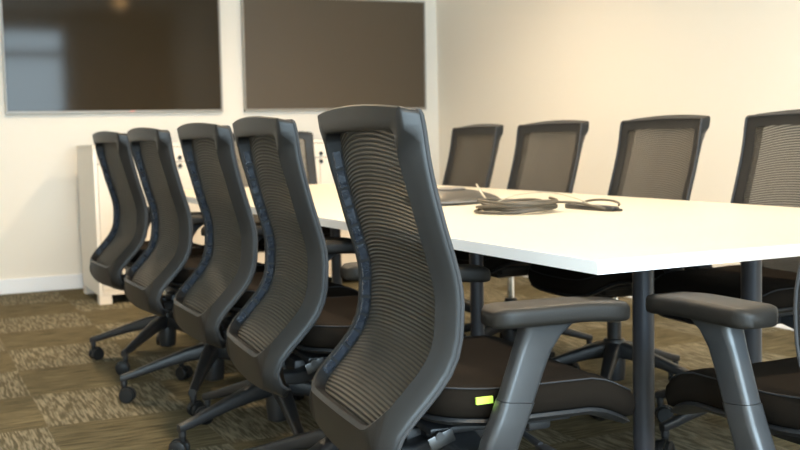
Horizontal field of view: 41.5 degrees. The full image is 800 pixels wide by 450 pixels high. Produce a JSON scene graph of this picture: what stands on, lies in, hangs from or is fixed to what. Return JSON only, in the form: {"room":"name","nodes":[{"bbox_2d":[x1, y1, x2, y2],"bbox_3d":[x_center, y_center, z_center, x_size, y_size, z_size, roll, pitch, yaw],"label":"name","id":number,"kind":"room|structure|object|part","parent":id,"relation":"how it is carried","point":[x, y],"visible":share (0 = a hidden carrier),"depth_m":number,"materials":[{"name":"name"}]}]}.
{"room":"conference room","nodes":[
{"label":"conference room","id":0,"kind":"room"},
{"bbox_2d":[0,0,439,279],"bbox_3d":[-2.250,-0.868,7.117,5.815,2.600,0.120,-4,5,-25],"label":"wall","id":1,"kind":"structure","parent":0,"point":[40,230],"depth_m":7.09,"materials":[{"name":"white paint"}]},
{"bbox_2d":[0,274,83,294],"bbox_3d":[-2.191,0.382,7.156,5.575,0.098,0.016,-4,5,-25],"label":"baseboard","id":2,"kind":"structure","parent":1,"relation":"attached to","point":[74,281],"depth_m":7.05,"materials":[{"name":"white paint"}]},
{"bbox_2d":[0,0,222,113],"bbox_3d":[-1.921,-1.172,7.148,1.450,0.823,0.035,-4,6,-25],"label":"wall screen","id":3,"kind":"object","parent":1,"relation":"attached to","point":[59,56],"visible":1,"depth_m":7.13,"materials":[{"name":"black glass"}]},
{"bbox_2d":[241,0,425,111],"bbox_3d":[-0.465,-1.262,7.833,1.452,0.823,0.033,-4,6,-25],"label":"wall screen","id":4,"kind":"object","parent":1,"relation":"attached to","point":[298,55],"visible":0.96,"depth_m":7.80,"materials":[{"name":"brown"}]},
{"bbox_2d":[0,276,799,449],"bbox_3d":[-0.241,0.777,3.058,5.815,0.120,9.364,-4,5,-25],"label":"floor","id":5,"kind":"structure","parent":0,"point":[54,396],"depth_m":4.18,"materials":[{"name":"carpet"}]},
{"bbox_2d":[88,131,203,374],"bbox_3d":[-1.042,0.088,4.734,0.676,1.021,0.709,-4,5,-28],"label":"office chair","id":6,"kind":"object","parent":5,"relation":"on","point":[125,242],"visible":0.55,"depth_m":4.57,"materials":[{"name":"grey plastic"}]},
{"bbox_3d":[-1.240,-0.092,4.594,0.136,0.545,0.426,-4,5,-28],"label":"panel","id":7,"kind":"part","parent":6,"relation":"part of","materials":[{"name":"fabric"}]},
{"bbox_3d":[-1.247,-0.067,4.592,0.166,0.680,0.500,-4,5,-28],"label":"backrest frame","id":8,"kind":"part","parent":6,"relation":"part of","materials":[{"name":"black plastic"}]},
{"bbox_3d":[-1.196,0.013,4.951,0.147,0.146,0.060,-4,5,-28],"label":"armrest","id":9,"kind":"part","parent":6,"relation":"part of","materials":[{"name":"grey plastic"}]},
{"bbox_2d":[130,241,203,261],"bbox_3d":[-1.017,0.136,4.728,0.450,0.114,0.490,-4,5,-28],"label":"seat cushion","id":10,"kind":"object","parent":6,"relation":"on","point":[135,250],"depth_m":4.50,"materials":[{"name":"fabric"}]},
{"bbox_2d":[119,127,303,415],"bbox_3d":[-0.735,0.139,4.007,0.684,1.021,0.692,-4,5,-26],"label":"office chair","id":11,"kind":"object","parent":5,"relation":"on","point":[166,262],"visible":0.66,"depth_m":3.87,"materials":[{"name":"grey plastic"}]},
{"bbox_3d":[-0.910,-0.043,3.896,0.136,0.545,0.426,-4,5,-26],"label":"panel","id":12,"kind":"part","parent":11,"relation":"part of","materials":[{"name":"fabric"}]},
{"bbox_3d":[-0.917,-0.018,3.894,0.166,0.680,0.500,-4,5,-26],"label":"backrest frame","id":13,"kind":"part","parent":11,"relation":"part of","materials":[{"name":"black plastic"}]},
{"bbox_3d":[-0.855,0.061,4.251,0.147,0.146,0.060,-4,5,-26],"label":"armrest","id":14,"kind":"part","parent":11,"relation":"part of","materials":[{"name":"grey plastic"}]},
{"bbox_2d":[172,255,264,282],"bbox_3d":[-0.683,0.185,4.023,0.450,0.114,0.490,-4,5,-26],"label":"seat cushion","id":15,"kind":"object","parent":11,"relation":"on","point":[181,272],"depth_m":3.76,"materials":[{"name":"fabric"}]},
{"bbox_2d":[76,139,356,304],"bbox_3d":[-1.079,-0.071,7.039,1.951,0.967,0.633,-4,5,-25],"label":"sideboard","id":16,"kind":"object","parent":5,"relation":"on","point":[95,202],"visible":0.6,"depth_m":6.56,"materials":[{"name":"beige laminate"}]},
{"bbox_3d":[-1.950,-0.033,6.633,0.022,0.890,0.625,-4,5,-25],"label":"panel","id":17,"kind":"part","parent":16,"relation":"part of","materials":[{"name":"beige wood"}]},
{"bbox_3d":[-1.594,0.004,6.468,0.472,0.761,0.018,-4,5,-25],"label":"door","id":18,"kind":"part","parent":16,"relation":"part of","materials":[{"name":"beige laminate"}]},
{"bbox_3d":[-1.390,-0.438,6.534,0.946,0.090,0.018,-4,5,-25],"label":"drawer","id":19,"kind":"part","parent":16,"relation":"part of","materials":[{"name":"beige laminate"}]},
{"bbox_3d":[-1.165,-0.023,6.669,0.472,0.761,0.018,-4,5,-25],"label":"door","id":20,"kind":"part","parent":16,"relation":"part of","materials":[{"name":"beige laminate"}]},
{"bbox_3d":[-0.942,0.360,6.803,1.899,0.030,0.018,-4,5,-25],"label":"panel","id":21,"kind":"part","parent":16,"relation":"part of","materials":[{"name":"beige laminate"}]},
{"bbox_3d":[-0.736,-0.049,6.871,0.472,0.761,0.018,-4,5,-25],"label":"door","id":22,"kind":"part","parent":16,"relation":"part of","materials":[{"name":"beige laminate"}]},
{"bbox_3d":[-0.532,-0.491,6.937,0.946,0.090,0.018,-4,5,-25],"label":"drawer","id":23,"kind":"part","parent":16,"relation":"part of","materials":[{"name":"beige laminate"}]},
{"bbox_3d":[-0.307,-0.076,7.072,0.472,0.761,0.018,-4,5,-25],"label":"door","id":24,"kind":"part","parent":16,"relation":"part of","materials":[{"name":"beige laminate"}]},
{"bbox_2d":[168,123,357,449],"bbox_3d":[-0.411,0.183,3.374,0.722,1.021,0.694,-3,5,-25],"label":"office chair","id":25,"kind":"object","parent":5,"relation":"on","point":[225,278],"visible":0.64,"depth_m":3.25,"materials":[{"name":"grey plastic"}]},
{"bbox_3d":[-0.595,-0.001,3.289,0.136,0.545,0.426,-3,5,-25],"label":"panel","id":26,"kind":"part","parent":25,"relation":"part of","materials":[{"name":"fabric"}]},
{"bbox_3d":[-0.602,0.023,3.288,0.166,0.680,0.500,-3,5,-25],"label":"backrest frame","id":27,"kind":"part","parent":25,"relation":"part of","materials":[{"name":"black plastic"}]},
{"bbox_2d":[233,272,357,307],"bbox_3d":[-0.366,0.227,3.412,0.450,0.114,0.490,-3,5,-25],"label":"seat cushion","id":28,"kind":"object","parent":25,"relation":"on","point":[241,294],"depth_m":3.22,"materials":[{"name":"fabric"}]},
{"bbox_2d":[233,131,329,251],"bbox_3d":[-0.635,-0.003,5.729,0.690,1.021,0.704,-3,5,-21],"label":"office chair","id":29,"kind":"object","parent":5,"relation":"on","point":[306,140],"visible":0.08,"depth_m":5.93,"materials":[{"name":"black fabric"}]},
{"bbox_3d":[-0.724,-0.210,5.904,0.426,0.545,0.136,-3,5,-21],"label":"panel","id":30,"kind":"part","parent":29,"relation":"part of","materials":[{"name":"fabric"}]},
{"bbox_3d":[-0.726,-0.187,5.913,0.500,0.680,0.166,-3,5,-21],"label":"backrest frame","id":31,"kind":"part","parent":29,"relation":"part of","materials":[{"name":"black plastic"}]},
{"bbox_2d":[258,222,329,248],"bbox_3d":[-0.630,0.049,5.694,0.490,0.114,0.450,-3,5,-21],"label":"seat cushion","id":32,"kind":"object","parent":29,"relation":"on","point":[326,230],"depth_m":5.56,"materials":[{"name":"fabric"}]},
{"bbox_2d":[226,116,465,449],"bbox_3d":[-0.111,0.225,2.766,0.697,1.021,0.686,-3,5,-21],"label":"office chair","id":33,"kind":"object","parent":5,"relation":"on","point":[282,335],"visible":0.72,"depth_m":2.61,"materials":[{"name":"grey plastic"}]},
{"bbox_3d":[-0.332,0.042,2.678,0.136,0.545,0.426,-3,5,-21],"label":"panel","id":34,"kind":"part","parent":33,"relation":"part of","materials":[{"name":"fabric"}]},
{"bbox_3d":[-0.339,0.066,2.677,0.166,0.680,0.500,-3,5,-21],"label":"backrest frame","id":35,"kind":"part","parent":33,"relation":"part of","materials":[{"name":"black plastic"}]},
{"bbox_3d":[-0.204,0.340,2.557,0.054,0.040,0.012,-3,5,-21],"label":"hinge plate","id":36,"kind":"part","parent":33,"relation":"part of","materials":[{"name":"grey metal"}]},
{"bbox_3d":[-0.245,0.146,3.027,0.147,0.146,0.060,-3,5,-21],"label":"armrest","id":37,"kind":"part","parent":33,"relation":"part of","materials":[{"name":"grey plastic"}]},
{"bbox_2d":[299,296,465,348],"bbox_3d":[-0.096,0.272,2.784,0.450,0.114,0.490,-3,5,-21],"label":"seat cushion","id":38,"kind":"object","parent":33,"relation":"on","point":[337,314],"depth_m":2.53,"materials":[{"name":"fabric"}]},
{"bbox_2d":[309,104,634,449],"bbox_3d":[0.163,0.271,2.113,0.668,1.021,0.694,-3,5,-20],"label":"office chair","id":39,"kind":"object","parent":5,"relation":"on","point":[405,374],"visible":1,"depth_m":1.92,"materials":[{"name":"black plastic"}]},
{"bbox_3d":[-0.052,0.088,2.022,0.136,0.545,0.426,-3,5,-20],"label":"panel","id":40,"kind":"part","parent":39,"relation":"part of","materials":[{"name":"fabric"}]},
{"bbox_3d":[-0.059,0.113,2.021,0.166,0.680,0.500,-3,5,-20],"label":"backrest frame","id":41,"kind":"part","parent":39,"relation":"part of","materials":[{"name":"black plastic"}]},
{"bbox_3d":[0.075,0.386,1.900,0.054,0.040,0.012,-3,5,-20],"label":"hinge plate","id":42,"kind":"part","parent":39,"relation":"part of","materials":[{"name":"grey metal"}]},
{"bbox_2d":[426,335,634,418],"bbox_3d":[0.185,0.318,2.127,0.450,0.114,0.490,-3,5,-20],"label":"seat cushion","id":43,"kind":"object","parent":39,"relation":"on","point":[564,391],"depth_m":1.93,"materials":[{"name":"fabric"}]},
{"bbox_3d":[0.238,0.231,1.832,0.147,0.146,0.060,-3,5,-20],"label":"armrest","id":44,"kind":"part","parent":39,"relation":"part of","materials":[{"name":"grey plastic"}]},
{"bbox_3d":[0.240,0.394,1.979,0.025,0.027,0.185,-3,5,-20],"label":"height lever","id":45,"kind":"part","parent":39,"relation":"part of","materials":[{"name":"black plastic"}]},
{"bbox_2d":[442,124,503,337],"bbox_3d":[0.170,0.029,5.099,0.717,1.021,0.697,-3,5,-21],"label":"office chair","id":46,"kind":"object","parent":5,"relation":"on","point":[473,151],"visible":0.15,"depth_m":5.13,"materials":[{"name":"black fabric"}]},
{"bbox_3d":[0.372,-0.175,5.147,0.136,0.545,0.426,-3,5,-21],"label":"panel","id":47,"kind":"part","parent":46,"relation":"part of","materials":[{"name":"fabric"}]},
{"bbox_3d":[0.381,-0.151,5.151,0.166,0.680,0.500,-3,5,-21],"label":"backrest frame","id":48,"kind":"part","parent":46,"relation":"part of","materials":[{"name":"black plastic"}]},
{"bbox_2d":[184,183,799,449],"bbox_3d":[0.132,0.277,3.854,1.240,0.730,3.699,-4,5,-25],"label":"conference table","id":49,"kind":"object","parent":5,"relation":"on","point":[649,235],"visible":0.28,"depth_m":2.50,"materials":[{"name":"laminate"}]},
{"bbox_3d":[-0.312,0.210,5.190,0.051,0.645,0.051,-4,5,-25],"label":"leg","id":50,"kind":"part","parent":49,"relation":"part of","materials":[{"name":"grey metal"}]},
{"bbox_2d":[438,187,498,204],"bbox_3d":[0.177,-0.106,3.711,0.340,0.051,0.344,-4,5,-25],"label":"speakerphone","id":51,"kind":"object","parent":49,"relation":"on","point":[448,195],"visible":0.51,"depth_m":3.59,"materials":[{"name":"grey plastic"}]},
{"bbox_2d":[438,187,465,189],"bbox_3d":[0.169,-0.128,3.697,0.123,0.005,0.123,0,5,20],"label":"speaker grille","id":52,"kind":"object","parent":51,"relation":"attached to","point":[440,188],"depth_m":3.66,"materials":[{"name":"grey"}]},
{"bbox_3d":[0.287,0.298,3.927,0.051,0.645,0.051,-4,5,-25],"label":"leg","id":53,"kind":"part","parent":49,"relation":"part of","materials":[{"name":"grey metal"}]},
{"bbox_2d":[474,184,605,214],"bbox_3d":[0.343,-0.079,3.174,0.256,0.078,0.507,-5,6,-35],"label":"coiled cable","id":54,"kind":"object","parent":49,"relation":"on","point":[506,206],"visible":1,"depth_m":3.08,"materials":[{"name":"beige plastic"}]},
{"bbox_2d":[565,199,622,210],"bbox_3d":[0.588,-0.062,3.176,0.052,0.033,0.257,-4,5,-28],"label":"cable","id":55,"kind":"object","parent":49,"relation":"on","point":[571,206],"visible":0.93,"depth_m":3.16,"materials":[{"name":"black"}]},
{"bbox_3d":[0.582,0.405,2.522,0.051,0.645,0.051,-4,5,-25],"label":"leg","id":56,"kind":"part","parent":49,"relation":"part of","materials":[{"name":"grey metal"}]},
{"bbox_3d":[0.885,0.386,2.665,0.051,0.645,0.051,-4,5,-25],"label":"leg","id":57,"kind":"part","parent":49,"relation":"part of","materials":[{"name":"grey metal"}]},
{"bbox_2d":[454,120,592,357],"bbox_3d":[0.460,0.075,4.451,0.718,1.021,0.687,-3,5,-24],"label":"office chair","id":58,"kind":"object","parent":5,"relation":"on","point":[547,154],"visible":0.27,"depth_m":4.47,"materials":[{"name":"black fabric"}]},
{"bbox_2d":[454,250,521,270],"bbox_3d":[0.429,0.124,4.450,0.450,0.114,0.490,-3,5,-24],"label":"seat cushion","id":59,"kind":"object","parent":58,"relation":"on","point":[493,263],"depth_m":4.20,"materials":[{"name":"fabric"}]},
{"bbox_3d":[0.648,-0.132,4.531,0.136,0.545,0.426,-3,5,-24],"label":"panel","id":60,"kind":"part","parent":58,"relation":"part of","materials":[{"name":"fabric"}]},
{"bbox_3d":[0.656,-0.108,4.536,0.166,0.680,0.500,-3,5,-24],"label":"backrest frame","id":61,"kind":"part","parent":58,"relation":"part of","materials":[{"name":"black plastic"}]},
{"bbox_2d":[528,115,709,420],"bbox_3d":[0.781,0.114,3.865,0.705,1.021,0.713,-3,5,-21],"label":"office chair","id":62,"kind":"object","parent":5,"relation":"on","point":[657,157],"visible":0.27,"depth_m":3.83,"materials":[{"name":"black fabric"}]},
{"bbox_2d":[528,264,684,294],"bbox_3d":[0.740,0.167,3.830,0.450,0.114,0.490,-3,5,-21],"label":"seat cushion","id":63,"kind":"object","parent":62,"relation":"on","point":[552,280],"depth_m":3.66,"materials":[{"name":"fabric"}]},
{"bbox_3d":[0.965,-0.088,3.898,0.136,0.545,0.426,-3,5,-21],"label":"panel","id":64,"kind":"part","parent":62,"relation":"part of","materials":[{"name":"fabric"}]},
{"bbox_3d":[0.973,-0.065,3.902,0.166,0.680,0.500,-3,5,-21],"label":"backrest frame","id":65,"kind":"part","parent":62,"relation":"part of","materials":[{"name":"black plastic"}]},
{"bbox_2d":[646,261,799,449],"bbox_3d":[0.822,0.269,1.950,0.697,1.021,0.726,-4,5,-25],"label":"office chair","id":66,"kind":"object","parent":5,"relation":"on","point":[758,401],"visible":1,"depth_m":1.77,"materials":[{"name":"grey plastic"}]},
{"bbox_3d":[0.553,0.226,1.806,0.060,0.146,0.147,-4,5,-25],"label":"armrest","id":67,"kind":"part","parent":66,"relation":"part of","materials":[{"name":"grey plastic"}]},
{"bbox_2d":[665,357,799,429],"bbox_3d":[0.796,0.316,1.980,0.490,0.114,0.450,-4,5,-25],"label":"seat cushion","id":68,"kind":"object","parent":66,"relation":"on","point":[777,381],"depth_m":1.91,"materials":[{"name":"fabric"}]},
{"bbox_3d":[0.900,0.113,1.732,0.500,0.680,0.166,-4,5,-25],"label":"backrest frame","id":69,"kind":"part","parent":66,"relation":"part of","materials":[{"name":"black plastic"}]},
{"bbox_2d":[654,109,799,449],"bbox_3d":[1.051,0.162,3.196,0.696,1.021,0.710,-3,5,-24],"label":"office chair","id":70,"kind":"object","parent":5,"relation":"on","point":[768,171],"visible":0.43,"depth_m":3.33,"materials":[{"name":"grey fabric"}]},
{"bbox_3d":[0.964,0.081,3.478,0.147,0.146,0.060,-3,5,-24],"label":"armrest","id":71,"kind":"part","parent":70,"relation":"part of","materials":[{"name":"grey plastic"}]},
{"bbox_2d":[654,265,796,319],"bbox_3d":[1.041,0.210,3.205,0.450,0.114,0.490,-3,5,-24],"label":"seat cushion","id":72,"kind":"object","parent":70,"relation":"on","point":[778,286],"depth_m":3.18,"materials":[{"name":"fabric"}]},
{"bbox_3d":[1.268,-0.022,3.291,0.166,0.680,0.500,-3,5,-24],"label":"backrest frame","id":73,"kind":"part","parent":70,"relation":"part of","materials":[{"name":"black plastic"}]},
{"bbox_3d":[1.260,-0.046,3.286,0.136,0.545,0.426,-3,5,-24],"label":"panel","id":74,"kind":"part","parent":70,"relation":"part of","materials":[{"name":"fabric"}]},
{"bbox_2d":[436,0,799,266],"bbox_3d":[2.300,-0.738,4.158,0.120,2.600,9.124,-4,5,-25],"label":"wall","id":75,"kind":"structure","parent":0,"point":[510,64],"depth_m":6.24,"materials":[{"name":"beige paint"}]},
{"bbox_2d":[523,276,793,330],"bbox_3d":[2.273,0.513,4.221,0.016,0.098,9.094,-4,5,-25],"label":"baseboard","id":76,"kind":"structure","parent":75,"relation":"attached to","point":[782,326],"depth_m":5.11,"materials":[{"name":"white paint"}]}
]}

